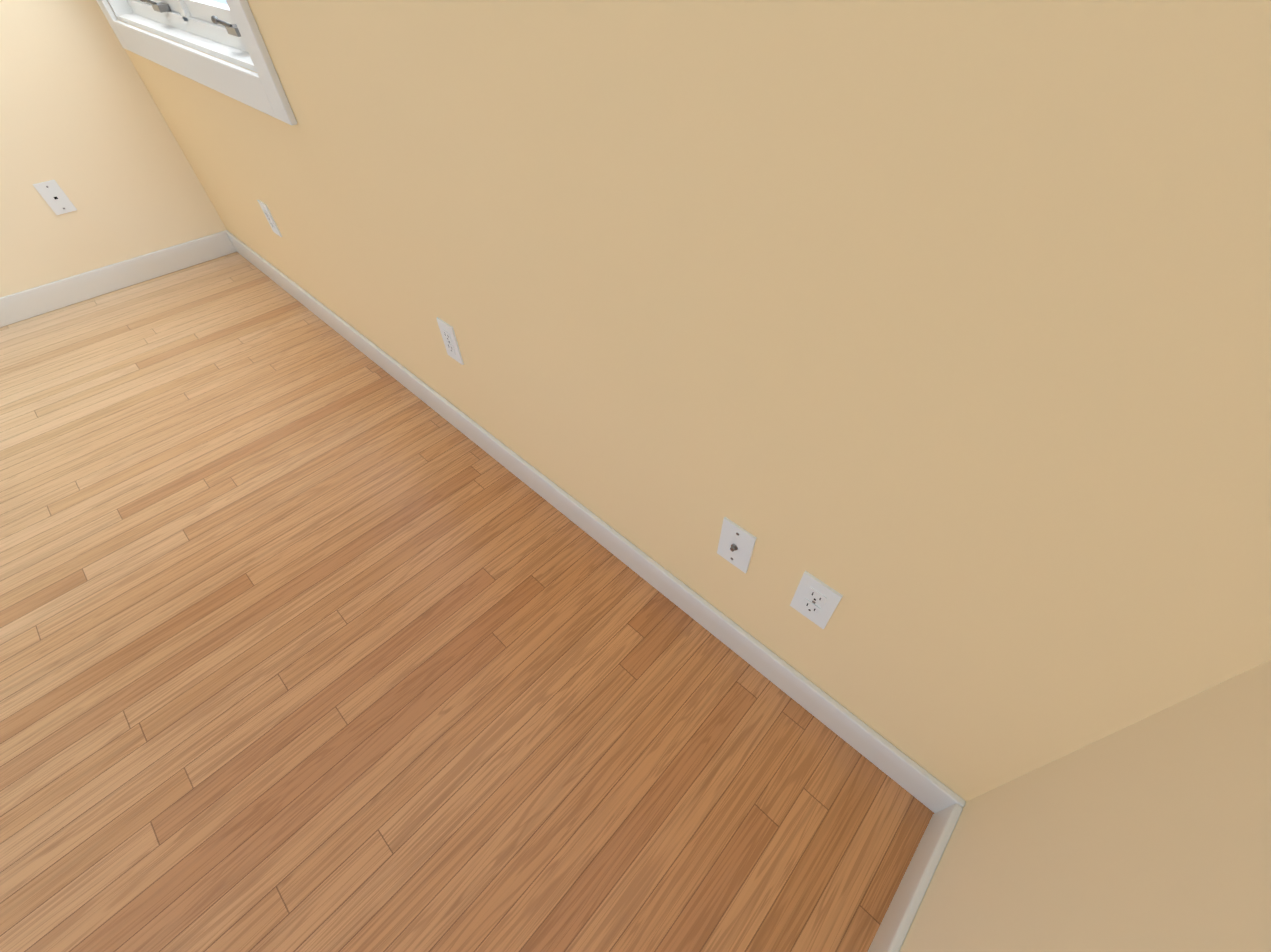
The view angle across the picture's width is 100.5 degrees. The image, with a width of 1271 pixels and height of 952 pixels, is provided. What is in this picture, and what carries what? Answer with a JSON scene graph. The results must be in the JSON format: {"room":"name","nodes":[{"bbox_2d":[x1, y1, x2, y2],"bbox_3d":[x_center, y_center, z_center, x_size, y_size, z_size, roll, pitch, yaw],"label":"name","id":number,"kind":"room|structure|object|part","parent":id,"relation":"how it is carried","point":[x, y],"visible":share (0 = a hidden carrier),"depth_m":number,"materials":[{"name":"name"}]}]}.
{"room":"empty room","nodes":[
{"label":"empty room","id":0,"kind":"room"},
{"bbox_2d":[0,0,226,297],"bbox_3d":[-3.453,-0.927,0.872,0.120,2.440,4.226,35,57,27],"label":"wall","id":1,"kind":"structure","parent":0,"point":[84,125],"depth_m":2.17,"materials":[{"name":"beige paint"}]},
{"bbox_2d":[32,180,76,214],"bbox_3d":[-2.390,-1.147,2.178,0.008,0.118,0.072,35,57,27],"label":"cable wall plate","id":2,"kind":"object","parent":1,"relation":"attached to","point":[55,197],"visible":1,"depth_m":2.17,"materials":[{"name":"white plastic"}]},
{"bbox_2d":[0,230,236,327],"bbox_3d":[-3.399,-0.110,1.707,0.014,0.105,3.986,35,57,27],"label":"baseboard","id":3,"kind":"structure","parent":1,"relation":"attached to","point":[39,300],"depth_m":2.41,"materials":[{"name":"white wood"}]},
{"bbox_2d":[0,252,933,951],"bbox_3d":[-2.013,1.581,0.320,5.620,0.120,5.886,35,57,27],"label":"floor","id":4,"kind":"structure","parent":0,"point":[316,634],"depth_m":1.20,"materials":[{"name":"brown wood"}]},
{"bbox_2d":[109,0,1270,801],"bbox_3d":[-0.638,-1.068,0.982,3.750,2.440,0.120,35,57,27],"label":"wall","id":5,"kind":"structure","parent":0,"point":[929,340],"depth_m":0.64,"materials":[{"name":"yellow paint"}]},
{"bbox_2d":[96,0,297,124],"bbox_3d":[-1.391,-1.751,1.257,1.519,1.295,0.138,35,57,27],"label":"window","id":6,"kind":"structure","parent":5,"relation":"in","point":[189,23],"depth_m":1.55,"materials":[{"name":"white wood"}]},
{"bbox_2d":[140,0,240,36],"bbox_3d":[-1.324,-1.588,1.318,0.732,0.697,0.055,35,57,27],"label":"hardware piece","id":7,"kind":"object","parent":6,"relation":"attached to","point":[231,29],"visible":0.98,"depth_m":1.43,"materials":[{"name":"silver metal"}]},
{"bbox_3d":[-1.385,-1.756,1.261,1.339,1.115,0.120,35,57,27],"label":"frame","id":8,"kind":"part","parent":6,"relation":"part of","materials":[{"name":"white"}]},
{"bbox_2d":[257,200,281,236],"bbox_3d":[-1.385,-0.974,2.002,0.072,0.118,0.008,35,57,27],"label":"electrical outlet","id":9,"kind":"object","parent":5,"relation":"attached to","point":[269,217],"visible":0.98,"depth_m":1.99,"materials":[{"name":"white plastic"}]},
{"bbox_2d":[436,317,463,364],"bbox_3d":[-0.509,-0.369,1.451,0.072,0.118,0.008,35,57,27],"label":"electrical outlet","id":10,"kind":"object","parent":5,"relation":"attached to","point":[450,340],"visible":1,"depth_m":1.44,"materials":[{"name":"white plastic"}]},
{"bbox_2d":[226,231,965,812],"bbox_3d":[-0.717,-0.275,1.839,3.616,0.105,0.014,35,57,27],"label":"baseboard","id":11,"kind":"structure","parent":5,"relation":"attached to","point":[932,793],"depth_m":1.32,"materials":[{"name":"white wood"}]},
{"bbox_2d":[717,517,756,573],"bbox_3d":[0.192,0.139,1.027,0.072,0.118,0.016,35,57,27],"label":"cable wall plate","id":12,"kind":"object","parent":5,"relation":"attached to","point":[736,544],"visible":1,"depth_m":1.02,"materials":[{"name":"white plastic"}]},
{"bbox_2d":[790,571,842,628],"bbox_3d":[0.321,0.225,0.950,0.072,0.118,0.008,35,57,27],"label":"electrical outlet","id":13,"kind":"object","parent":5,"relation":"attached to","point":[815,600],"visible":1,"depth_m":0.94,"materials":[{"name":"white plastic"}]},
{"bbox_2d":[899,660,1270,951],"bbox_3d":[-0.198,0.552,-0.488,0.120,2.440,2.476,35,57,27],"label":"wall","id":14,"kind":"structure","parent":0,"point":[1151,833],"depth_m":0.53,"materials":[{"name":"beige paint"}]},
{"bbox_2d":[868,803,962,951],"bbox_3d":[-0.246,1.306,0.405,0.014,0.105,2.462,35,57,27],"label":"baseboard","id":15,"kind":"structure","parent":14,"relation":"attached to","point":[896,922],"depth_m":0.92,"materials":[{"name":"white wood"}]}
]}

